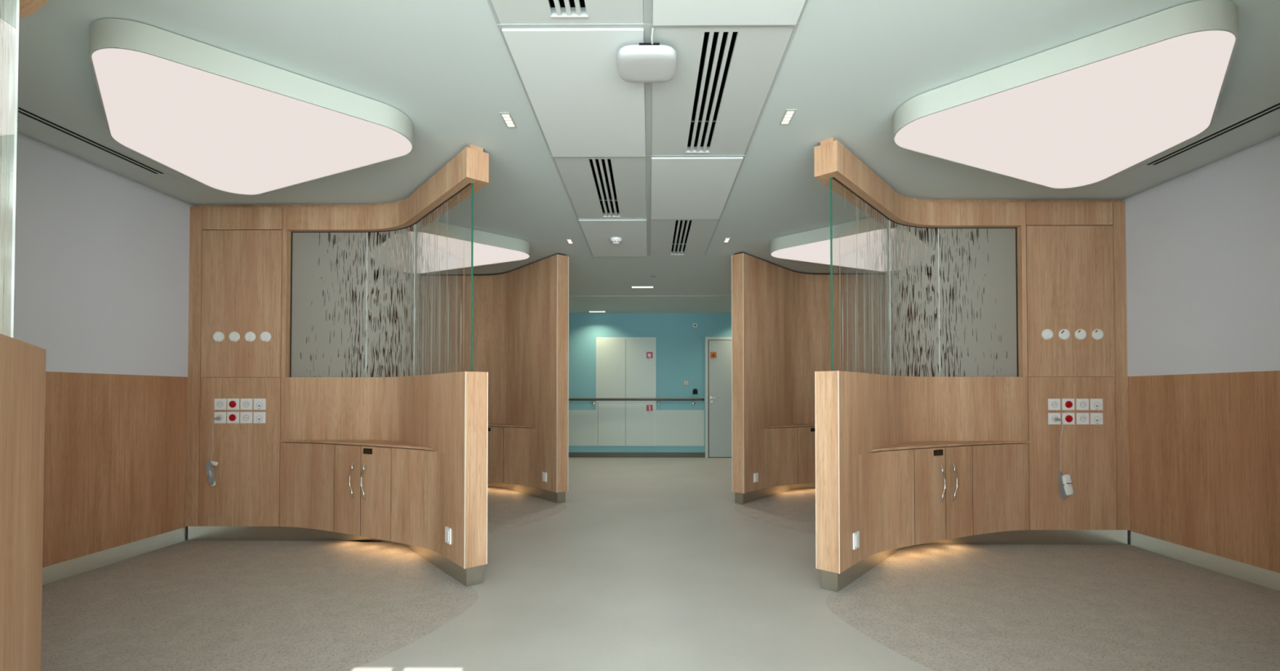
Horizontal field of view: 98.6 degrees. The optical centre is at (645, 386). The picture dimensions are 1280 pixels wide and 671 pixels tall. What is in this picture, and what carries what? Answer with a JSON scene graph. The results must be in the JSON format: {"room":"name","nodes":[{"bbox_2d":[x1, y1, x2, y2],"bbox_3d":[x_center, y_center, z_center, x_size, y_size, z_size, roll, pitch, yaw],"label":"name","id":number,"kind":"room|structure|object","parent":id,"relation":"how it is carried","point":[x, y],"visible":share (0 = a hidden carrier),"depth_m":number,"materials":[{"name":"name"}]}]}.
{"room":"hospital ward","nodes":[
{"label":"hospital ward","id":0,"kind":"room"},
{"bbox_2d":[17,133,193,207],"bbox_3d":[-3.618,-0.275,3.627,0.130,2.900,12.600,0,-1,0],"label":"wall","id":1,"kind":"structure","parent":0,"point":[19,135],"depth_m":3.57,"materials":[{"name":"white paint"}]},
{"bbox_2d":[13,136,191,377],"bbox_3d":[-3.543,-0.743,3.634,0.020,1.320,12.600,0,-1,0],"label":"wall panel","id":2,"kind":"object","parent":1,"relation":"attached to","point":[102,258],"depth_m":3.55,"materials":[{"name":"white paint"}]},
{"bbox_2d":[42,371,187,567],"bbox_3d":[-3.543,0.492,3.615,0.020,1.150,12.600,0,-1,0],"label":"wall panel","id":3,"kind":"object","parent":1,"relation":"attached to","point":[115,451],"depth_m":3.63,"materials":[{"name":"brown wood"}]},
{"bbox_2d":[42,526,187,585],"bbox_3d":[-3.548,1.121,3.605,0.007,0.108,12.600,0,-1,0],"label":"baseboard","id":4,"kind":"structure","parent":1,"relation":"attached to","point":[52,573],"depth_m":3.63,"materials":[{"name":"silver metal"}]},
{"bbox_2d":[40,539,478,670],"bbox_3d":[-2.239,1.164,2.967,2.635,0.001,2.542,0,-1,0],"label":"floor","id":5,"kind":"structure","parent":0,"point":[187,605],"depth_m":2.87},
{"bbox_2d":[186,144,488,586],"bbox_3d":[-2.151,-0.119,4.035,2.801,2.600,0.692,0,-1,23],"label":"wall","id":6,"kind":"structure","parent":0,"point":[348,446],"depth_m":4.22,"materials":[{"name":"brown wood"}]},
{"bbox_2d":[205,416,220,486],"bbox_3d":[-3.307,0.495,4.197,0.093,0.530,0.043,0,-1,0],"label":"handset","id":7,"kind":"object","parent":6,"relation":"attached to","point":[210,471],"visible":1,"depth_m":4.18,"materials":[{"name":"grey plastic"}]},
{"bbox_2d":[213,331,224,342],"bbox_3d":[-3.290,-0.383,4.230,0.082,0.082,0.016,0,-1,0],"label":"outlet","id":8,"kind":"object","parent":6,"relation":"attached to","point":[218,336],"visible":1,"depth_m":4.22,"materials":[{"name":"white plastic"}]},
{"bbox_2d":[213,412,226,422],"bbox_3d":[-3.269,0.238,4.221,0.089,0.086,0.015,0,-1,0],"label":"wall socket","id":9,"kind":"object","parent":6,"relation":"attached to","point":[222,415],"visible":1,"depth_m":4.22,"materials":[{"name":"white plastic"}]},
{"bbox_2d":[214,398,226,409],"bbox_3d":[-3.269,0.135,4.222,0.089,0.086,0.015,0,-1,0],"label":"wall socket","id":10,"kind":"object","parent":6,"relation":"attached to","point":[220,403],"visible":1,"depth_m":4.22,"materials":[{"name":"white plastic"}]},
{"bbox_2d":[226,412,239,422],"bbox_3d":[-3.170,0.238,4.220,0.089,0.086,0.014,0,-1,0],"label":"wall socket","id":11,"kind":"object","parent":6,"relation":"attached to","point":[232,417],"visible":1,"depth_m":4.22,"materials":[{"name":"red plastic"}]},
{"bbox_2d":[226,398,239,409],"bbox_3d":[-3.170,0.135,4.222,0.089,0.086,0.014,0,-1,0],"label":"wall socket","id":12,"kind":"object","parent":6,"relation":"attached to","point":[232,403],"visible":1,"depth_m":4.22,"materials":[{"name":"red plastic"}]},
{"bbox_2d":[228,331,239,342],"bbox_3d":[-3.168,-0.383,4.229,0.082,0.082,0.016,0,-1,0],"label":"outlet","id":13,"kind":"object","parent":6,"relation":"attached to","point":[234,336],"visible":1,"depth_m":4.22,"materials":[{"name":"white plastic"}]},
{"bbox_2d":[240,412,252,422],"bbox_3d":[-3.068,0.238,4.219,0.089,0.086,0.015,0,-1,0],"label":"wall socket","id":14,"kind":"object","parent":6,"relation":"attached to","point":[245,417],"visible":1,"depth_m":4.22,"materials":[{"name":"white plastic"}]},
{"bbox_2d":[240,398,252,409],"bbox_3d":[-3.068,0.135,4.221,0.089,0.086,0.015,0,-1,0],"label":"wall socket","id":15,"kind":"object","parent":6,"relation":"attached to","point":[246,403],"visible":1,"depth_m":4.22,"materials":[{"name":"white plastic"}]},
{"bbox_2d":[244,331,255,342],"bbox_3d":[-3.046,-0.383,4.229,0.082,0.082,0.016,0,-1,0],"label":"outlet","id":16,"kind":"object","parent":6,"relation":"attached to","point":[250,336],"visible":1,"depth_m":4.22,"materials":[{"name":"white plastic"}]},
{"bbox_2d":[253,412,265,422],"bbox_3d":[-2.966,0.238,4.221,0.089,0.086,0.010,0,-1,0],"label":"socket","id":17,"kind":"object","parent":6,"relation":"attached to","point":[259,417],"visible":1,"depth_m":4.22,"materials":[{"name":"white plastic"}]},
{"bbox_2d":[253,398,266,409],"bbox_3d":[-2.966,0.135,4.223,0.089,0.086,0.010,0,-1,0],"label":"socket","id":18,"kind":"object","parent":6,"relation":"attached to","point":[259,403],"visible":1,"depth_m":4.22,"materials":[{"name":"white plastic"}]},
{"bbox_2d":[260,331,271,342],"bbox_3d":[-2.927,-0.383,4.228,0.082,0.082,0.016,0,-1,0],"label":"outlet","id":19,"kind":"object","parent":6,"relation":"attached to","point":[265,336],"visible":1,"depth_m":4.22,"materials":[{"name":"white plastic"}]},
{"bbox_2d":[280,440,433,450],"bbox_3d":[-2.024,0.413,4.027,1.580,0.013,0.318,0,-1,25],"label":"shelf","id":20,"kind":"object","parent":6,"relation":"attached to","point":[393,445],"depth_m":3.96,"materials":[{"name":"brown wood"}]},
{"bbox_2d":[444,526,451,544],"bbox_3d":[-1.210,0.909,3.360,0.016,0.096,0.080,1,-1,-40],"label":"rocker switch","id":21,"kind":"object","parent":6,"relation":"attached to","point":[447,530],"visible":1,"depth_m":3.34,"materials":[{"name":"white plastic"}]},
{"bbox_2d":[347,486,566,542],"bbox_3d":[-2.166,1.203,5.456,2.750,0.001,2.542,0,-1,0],"label":"floor","id":22,"kind":"structure","parent":0,"point":[507,508],"depth_m":5.40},
{"bbox_2d":[403,253,568,502],"bbox_3d":[-2.078,-0.079,6.535,2.908,2.600,0.711,0,-1,22],"label":"wall","id":23,"kind":"structure","parent":0,"point":[521,315],"depth_m":6.29,"materials":[{"name":"brown wood"}]},
{"bbox_2d":[488,423,533,427],"bbox_3d":[-1.894,0.452,6.516,1.580,0.013,0.318,0,-1,25],"label":"shelf","id":24,"kind":"object","parent":23,"relation":"attached to","point":[490,425],"depth_m":6.29,"materials":[{"name":"brown wood"}]},
{"bbox_2d":[542,471,546,481],"bbox_3d":[-1.079,0.960,5.848,0.016,0.096,0.080,1,-1,-40],"label":"rocker switch","id":25,"kind":"object","parent":23,"relation":"attached to","point":[544,474],"visible":1,"depth_m":5.84,"materials":[{"name":"grey plastic"}]},
{"bbox_2d":[349,457,934,670],"bbox_3d":[0.035,1.234,3.581,7.435,0.120,12.900,0,-1,0],"label":"floor","id":26,"kind":"structure","parent":0,"point":[649,563],"depth_m":3.08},
{"bbox_2d":[0,0,48,670],"bbox_3d":[-2.227,-0.158,1.535,2.693,2.600,0.670,0,-1,24],"label":"wall","id":27,"kind":"structure","parent":26,"relation":"on","point":[22,364],"depth_m":1.51,"materials":[{"name":"brown wood"}]},
{"bbox_2d":[17,0,1279,313],"bbox_3d":[0.035,-1.550,3.625,7.435,0.250,12.900,0,-1,0],"label":"ceiling","id":28,"kind":"structure","parent":0,"point":[847,67],"depth_m":2.75,"materials":[{"name":"paint"}]},
{"bbox_2d":[17,105,188,183],"bbox_3d":[-3.252,-1.435,2.858,0.100,0.004,1.990,0,-1,0],"label":"ceiling panel","id":29,"kind":"object","parent":28,"relation":"in","point":[24,112],"visible":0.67,"depth_m":3.24,"materials":[{"name":"paint"}]},
{"bbox_2d":[88,18,413,195],"bbox_3d":[-2.203,-1.372,3.127,1.273,0.114,1.677,1,-1,-42],"label":"ceiling lamp","id":30,"kind":"object","parent":28,"relation":"attached to","point":[222,120],"visible":1,"depth_m":2.70,"materials":[{"name":"grey plastic"}]},
{"bbox_2d":[404,221,530,273],"bbox_3d":[-2.073,-1.334,5.546,1.273,0.114,1.677,1,-1,-42],"label":"ceiling lamp","id":31,"kind":"object","parent":28,"relation":"attached to","point":[489,248],"visible":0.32,"depth_m":5.16,"materials":[{"name":"grey"}]},
{"bbox_2d":[499,112,516,128],"bbox_3d":[-0.742,-1.434,2.966,0.054,0.003,0.160,0,-1,0],"label":"recessed light","id":32,"kind":"object","parent":28,"relation":"in","point":[507,118],"visible":1,"depth_m":2.96,"materials":[{"name":"grey plastic"}]},
{"bbox_2d":[565,239,573,244],"bbox_3d":[-0.733,-1.397,5.302,0.054,0.003,0.160,0,-1,0],"label":"recessed light","id":33,"kind":"object","parent":28,"relation":"in","point":[569,241],"visible":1,"depth_m":5.30,"materials":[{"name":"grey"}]},
{"bbox_2d":[631,286,653,288],"bbox_3d":[-0.048,-1.359,7.518,0.302,0.010,0.072,0,-1,0],"label":"light bar","id":34,"kind":"object","parent":28,"relation":"attached to","point":[631,286],"visible":1,"depth_m":7.51,"materials":[{"name":"grey"}]},
{"bbox_2d":[487,0,808,255],"bbox_3d":[0.015,-1.436,3.409,1.204,0.024,4.847,0,-1,0],"label":"grid","id":35,"kind":"object","parent":28,"relation":"attached to","point":[646,25],"visible":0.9,"depth_m":2.71,"materials":[{"name":"grey metal"}]},
{"bbox_2d":[490,0,643,23],"bbox_3d":[-0.299,-1.509,1.603,0.572,0.116,1.179,0,-1,0],"label":"ceiling panel","id":36,"kind":"object","parent":35,"relation":"attached to","point":[507,11],"visible":0.99,"depth_m":2.13,"materials":[{"name":"grey metal"}]},
{"bbox_2d":[502,28,645,157],"bbox_3d":[-0.292,-1.437,2.807,0.572,0.022,1.179,0,-1,0],"label":"tile","id":37,"kind":"structure","parent":35,"relation":"attached to","point":[580,101],"depth_m":2.65,"materials":[{"name":"white tile"}]},
{"bbox_2d":[554,157,646,218],"bbox_3d":[-0.284,-1.471,4.014,0.572,0.116,1.181,0,-1,0],"label":"ceiling panel","id":38,"kind":"object","parent":35,"relation":"attached to","point":[597,188],"visible":0.77,"depth_m":3.92,"materials":[{"name":"grey metal"}]},
{"bbox_2d":[578,219,647,256],"bbox_3d":[-0.277,-1.399,5.232,0.572,0.022,1.205,0,-1,0],"label":"tile","id":39,"kind":"structure","parent":35,"relation":"attached to","point":[598,233],"depth_m":5.09,"materials":[{"name":"white tile"}]},
{"bbox_2d":[610,237,622,244],"bbox_3d":[-0.280,-1.363,5.164,0.110,0.048,0.110,0,-1,0],"label":"smoke detector","id":40,"kind":"object","parent":39,"relation":"attached to","point":[615,241],"visible":1,"depth_m":5.13,"materials":[{"name":"white plastic"}]},
{"bbox_2d":[617,27,676,84],"bbox_3d":[0.004,-1.405,2.354,0.254,0.067,0.300,0,-1,0],"label":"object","id":41,"kind":"object","parent":35,"relation":"attached to","point":[642,63],"visible":1,"depth_m":2.33,"materials":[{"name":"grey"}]},
{"bbox_2d":[650,219,718,255],"bbox_3d":[0.330,-1.452,5.229,0.570,0.116,1.205,0,-1,0],"label":"ceiling panel","id":42,"kind":"object","parent":35,"relation":"attached to","point":[668,237],"visible":0.76,"depth_m":5.18,"materials":[{"name":"grey metal"}]},
{"bbox_2d":[650,157,742,219],"bbox_3d":[0.323,-1.418,4.009,0.570,0.022,1.181,0,-1,0],"label":"tile","id":43,"kind":"structure","parent":35,"relation":"attached to","point":[682,188],"depth_m":3.86,"materials":[{"name":"white tile"}]},
{"bbox_2d":[651,27,794,155],"bbox_3d":[0.315,-1.490,2.804,0.570,0.116,1.179,0,-1,0],"label":"ceiling panel","id":44,"kind":"object","parent":35,"relation":"attached to","point":[713,104],"visible":0.85,"depth_m":2.68,"materials":[{"name":"grey metal"}]},
{"bbox_2d":[652,0,805,26],"bbox_3d":[0.308,-1.456,1.599,0.570,0.022,1.179,0,-1,0],"label":"tile","id":45,"kind":"structure","parent":35,"relation":"attached to","point":[665,12],"depth_m":2.11,"materials":[{"name":"white tile"}]},
{"bbox_2d":[723,237,730,242],"bbox_3d":[0.773,-1.398,5.260,0.054,0.003,0.160,0,-1,0],"label":"recessed light","id":46,"kind":"object","parent":28,"relation":"in","point":[726,239],"visible":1,"depth_m":5.25,"materials":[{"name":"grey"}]},
{"bbox_2d":[779,109,796,124],"bbox_3d":[0.756,-1.435,2.933,0.054,0.003,0.160,0,-1,0],"label":"recessed light","id":47,"kind":"object","parent":28,"relation":"in","point":[788,114],"visible":1,"depth_m":2.93,"materials":[{"name":"grey plastic"}]},
{"bbox_2d":[769,217,900,271],"bbox_3d":[2.141,-1.335,5.460,1.273,0.114,1.677,-1,-1,43],"label":"ceiling lamp","id":48,"kind":"object","parent":28,"relation":"attached to","point":[813,246],"visible":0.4,"depth_m":5.08,"materials":[{"name":"grey"}]},
{"bbox_2d":[893,0,1238,189],"bbox_3d":[2.241,-1.374,3.019,1.273,0.114,1.677,-1,-1,43],"label":"ceiling lamp","id":49,"kind":"object","parent":28,"relation":"attached to","point":[1091,109],"visible":1,"depth_m":2.62,"materials":[{"name":"grey plastic"}]},
{"bbox_2d":[1120,100,1279,175],"bbox_3d":[3.236,-1.444,2.318,0.100,0.004,2.790,0,-1,0],"label":"ceiling panel","id":50,"kind":"object","parent":28,"relation":"in","point":[1275,107],"visible":1,"depth_m":3.16,"materials":[{"name":"paint"}]},
{"bbox_2d":[568,312,731,452],"bbox_3d":[0.074,-0.175,9.979,7.435,2.900,0.150,0,-1,0],"label":"wall","id":51,"kind":"structure","parent":0,"point":[680,346],"depth_m":9.91,"materials":[{"name":"blue paint"}]},
{"bbox_2d":[595,337,656,445],"bbox_3d":[-0.358,0.089,9.888,1.075,1.952,0.025,0,-1,0],"label":"double door","id":52,"kind":"structure","parent":51,"relation":"attached to","point":[624,370],"depth_m":9.88,"materials":[{"name":"white"}]},
{"bbox_2d":[646,351,652,360],"bbox_3d":[0.064,-0.543,9.880,0.110,0.153,0.004,0,-1,0],"label":"wall sign","id":53,"kind":"object","parent":52,"relation":"attached to","point":[649,354],"visible":1,"depth_m":9.88,"materials":[{"name":"red plastic"}]},
{"bbox_2d":[646,404,652,410],"bbox_3d":[0.064,0.404,9.865,0.110,0.153,0.004,0,-1,0],"label":"wall sign","id":54,"kind":"object","parent":52,"relation":"attached to","point":[649,407],"visible":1,"depth_m":9.87,"materials":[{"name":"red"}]},
{"bbox_2d":[568,409,704,445],"bbox_3d":[-1.224,0.744,9.893,4.540,0.642,0.008,0,-1,0],"label":"wall panel","id":55,"kind":"object","parent":51,"relation":"attached to","point":[673,427],"depth_m":9.88,"materials":[{"name":"grey"}]},
{"bbox_2d":[568,398,704,404],"bbox_3d":[-1.225,0.266,9.854,4.538,0.123,0.090,0,-1,0],"label":"handrail","id":56,"kind":"object","parent":51,"relation":"attached to","point":[569,399],"visible":0.66,"depth_m":9.81,"materials":[{"name":"black"}]},
{"bbox_2d":[568,452,705,457],"bbox_3d":[-1.216,1.227,9.884,4.555,0.092,0.012,0,-1,0],"label":"baseboard","id":57,"kind":"structure","parent":51,"relation":"attached to","point":[570,454],"depth_m":9.87,"materials":[{"name":"grey"}]},
{"bbox_2d":[684,379,688,385],"bbox_3d":[0.725,-0.070,9.891,0.088,0.106,0.014,0,-1,0],"label":"wall switch","id":58,"kind":"object","parent":51,"relation":"attached to","point":[686,381],"visible":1,"depth_m":9.89,"materials":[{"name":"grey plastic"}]},
{"bbox_2d":[693,388,697,394],"bbox_3d":[0.883,0.090,9.882,0.084,0.097,0.027,0,-1,0],"label":"card reader","id":59,"kind":"object","parent":51,"relation":"attached to","point":[695,390],"visible":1,"depth_m":9.87,"materials":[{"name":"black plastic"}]},
{"bbox_2d":[705,337,732,457],"bbox_3d":[1.587,0.189,9.844,1.048,2.168,0.087,0,-1,0],"label":"door","id":60,"kind":"structure","parent":51,"relation":"in","point":[718,402],"depth_m":9.87,"materials":[{"name":"white"}]},
{"bbox_2d":[710,351,716,360],"bbox_3d":[1.211,-0.544,9.873,0.110,0.153,0.004,0,-1,0],"label":"wall sign","id":61,"kind":"object","parent":60,"relation":"attached to","point":[713,354],"visible":1,"depth_m":9.87,"materials":[{"name":"orange"}]},
{"bbox_2d":[733,487,815,534],"bbox_3d":[2.251,1.202,5.394,2.765,0.001,2.542,0,-1,0],"label":"floor","id":62,"kind":"structure","parent":0,"point":[793,509],"depth_m":5.36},
{"bbox_2d":[731,252,901,503],"bbox_3d":[2.176,-0.080,6.475,2.922,2.600,0.713,0,-1,-21],"label":"wall","id":63,"kind":"structure","parent":0,"point":[781,316],"depth_m":6.22,"materials":[{"name":"brown wood"}]},
{"bbox_2d":[753,472,758,482],"bbox_3d":[1.161,0.959,5.799,0.016,0.096,0.080,-1,-1,41],"label":"rocker switch","id":64,"kind":"object","parent":63,"relation":"attached to","point":[756,474],"visible":1,"depth_m":5.79,"materials":[{"name":"grey plastic"}]},
{"bbox_2d":[768,423,815,427],"bbox_3d":[1.984,0.451,6.457,1.580,0.013,0.318,0,-1,-24],"label":"shelf","id":65,"kind":"object","parent":63,"relation":"attached to","point":[770,425],"depth_m":6.24,"materials":[{"name":"brown wood"}]},
{"bbox_2d":[813,137,1129,591],"bbox_3d":[2.213,-0.120,3.936,2.825,2.600,0.696,0,-1,-22],"label":"wall","id":66,"kind":"structure","parent":0,"point":[961,446],"depth_m":4.11,"materials":[{"name":"brown wood"}]},
{"bbox_2d":[853,530,859,549],"bbox_3d":[1.251,0.913,3.269,0.016,0.096,0.080,-1,-1,41],"label":"rocker switch","id":67,"kind":"object","parent":66,"relation":"attached to","point":[855,535],"visible":1,"depth_m":3.25,"materials":[{"name":"grey plastic"}]},
{"bbox_2d":[871,440,1029,452],"bbox_3d":[2.074,0.411,3.926,1.580,0.013,0.318,0,-1,-24],"label":"shelf","id":68,"kind":"object","parent":66,"relation":"attached to","point":[895,446],"depth_m":3.89,"materials":[{"name":"brown wood"}]},
{"bbox_2d":[1041,328,1053,339],"bbox_3d":[3.007,-0.390,4.116,0.082,0.082,0.016,0,-1,0],"label":"outlet","id":69,"kind":"object","parent":66,"relation":"attached to","point":[1046,334],"visible":1,"depth_m":4.11,"materials":[{"name":"white plastic"}]},
{"bbox_2d":[1048,413,1060,424],"bbox_3d":[3.051,0.239,4.106,0.089,0.086,0.015,0,-1,0],"label":"wall socket","id":70,"kind":"object","parent":66,"relation":"attached to","point":[1051,416],"visible":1,"depth_m":4.10,"materials":[{"name":"white plastic"}]},
{"bbox_2d":[1048,398,1060,409],"bbox_3d":[3.051,0.134,4.108,0.089,0.086,0.015,0,-1,0],"label":"wall socket","id":71,"kind":"object","parent":66,"relation":"attached to","point":[1053,403],"visible":1,"depth_m":4.11,"materials":[{"name":"white plastic"}]},
{"bbox_2d":[1053,417,1074,499],"bbox_3d":[3.104,0.532,4.080,0.120,0.604,0.042,0,-1,9],"label":"handset","id":72,"kind":"object","parent":66,"relation":"attached to","point":[1067,484],"visible":1,"depth_m":4.07,"materials":[{"name":"grey plastic"}]},
{"bbox_2d":[1058,328,1070,339],"bbox_3d":[3.134,-0.391,4.115,0.082,0.082,0.017,0,-1,0],"label":"outlet","id":73,"kind":"object","parent":66,"relation":"attached to","point":[1064,334],"visible":1,"depth_m":4.11,"materials":[{"name":"white plastic"}]},
{"bbox_2d":[1062,398,1074,409],"bbox_3d":[3.155,0.134,4.108,0.089,0.086,0.014,0,-1,0],"label":"wall socket","id":74,"kind":"object","parent":66,"relation":"attached to","point":[1067,403],"visible":1,"depth_m":4.11,"materials":[{"name":"white plastic"}]},
{"bbox_2d":[1062,413,1075,424],"bbox_3d":[3.155,0.239,4.106,0.089,0.086,0.014,0,-1,0],"label":"wall socket","id":75,"kind":"object","parent":66,"relation":"attached to","point":[1067,418],"visible":1,"depth_m":4.10,"materials":[{"name":"white plastic"}]},
{"bbox_2d":[1075,328,1086,339],"bbox_3d":[3.256,-0.391,4.114,0.082,0.082,0.018,0,-1,0],"label":"outlet","id":76,"kind":"object","parent":66,"relation":"attached to","point":[1080,334],"visible":1,"depth_m":4.11,"materials":[{"name":"white plastic"}]},
{"bbox_2d":[1075,398,1088,409],"bbox_3d":[3.263,0.134,4.107,0.089,0.086,0.015,0,-1,0],"label":"wall socket","id":77,"kind":"object","parent":66,"relation":"attached to","point":[1081,403],"visible":1,"depth_m":4.11,"materials":[{"name":"white plastic"}]},
{"bbox_2d":[1076,413,1088,424],"bbox_3d":[3.263,0.239,4.105,0.089,0.086,0.015,0,-1,0],"label":"wall socket","id":78,"kind":"object","parent":66,"relation":"attached to","point":[1082,418],"visible":1,"depth_m":4.10,"materials":[{"name":"white plastic"}]},
{"bbox_2d":[1089,398,1102,410],"bbox_3d":[3.365,0.134,4.109,0.089,0.086,0.010,0,-1,0],"label":"socket","id":79,"kind":"object","parent":66,"relation":"attached to","point":[1095,403],"visible":1,"depth_m":4.10,"materials":[{"name":"white plastic"}]},
{"bbox_2d":[1090,413,1102,424],"bbox_3d":[3.365,0.239,4.107,0.089,0.086,0.010,0,-1,0],"label":"socket","id":80,"kind":"object","parent":66,"relation":"attached to","point":[1095,418],"visible":1,"depth_m":4.10,"materials":[{"name":"white plastic"}]},
{"bbox_2d":[1092,328,1103,339],"bbox_3d":[3.382,-0.391,4.113,0.082,0.082,0.018,0,-1,0],"label":"outlet","id":81,"kind":"object","parent":66,"relation":"attached to","point":[1097,334],"visible":1,"depth_m":4.11,"materials":[{"name":"white plastic"}]},
{"bbox_2d":[825,544,1279,670],"bbox_3d":[2.285,1.154,2.352,2.660,0.001,3.567,0,-1,0],"label":"floor","id":82,"kind":"structure","parent":0,"point":[940,607],"depth_m":2.86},
{"bbox_2d":[1121,135,1279,201],"bbox_3d":[3.687,-0.276,3.582,0.130,2.900,12.600,0,-1,0],"label":"wall","id":83,"kind":"structure","parent":0,"point":[1277,137],"depth_m":3.55,"materials":[{"name":"white paint"}]},
{"bbox_2d":[568,295,731,296],"bbox_3d":[0.701,-1.350,8.199,5.700,0.007,0.012,0,-1,0],"label":"trim","id":84,"kind":"structure","parent":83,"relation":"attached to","point":[569,295],"depth_m":8.20,"materials":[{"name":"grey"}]},
{"bbox_2d":[1124,137,1279,376],"bbox_3d":[3.612,-0.744,3.590,0.020,1.320,12.600,0,-1,0],"label":"wall panel","id":85,"kind":"object","parent":83,"relation":"attached to","point":[1202,246],"depth_m":3.51,"materials":[{"name":"white paint"}]},
{"bbox_2d":[1127,370,1279,573],"bbox_3d":[3.612,0.491,3.570,0.020,1.150,12.600,0,-1,0],"label":"wall panel","id":86,"kind":"object","parent":83,"relation":"attached to","point":[1204,449],"depth_m":3.52,"materials":[{"name":"brown wood"}]},
{"bbox_2d":[1127,529,1279,591],"bbox_3d":[3.618,1.120,3.561,0.007,0.108,12.600,0,-1,0],"label":"baseboard","id":87,"kind":"structure","parent":83,"relation":"attached to","point":[1247,572],"depth_m":3.53,"materials":[{"name":"silver metal"}]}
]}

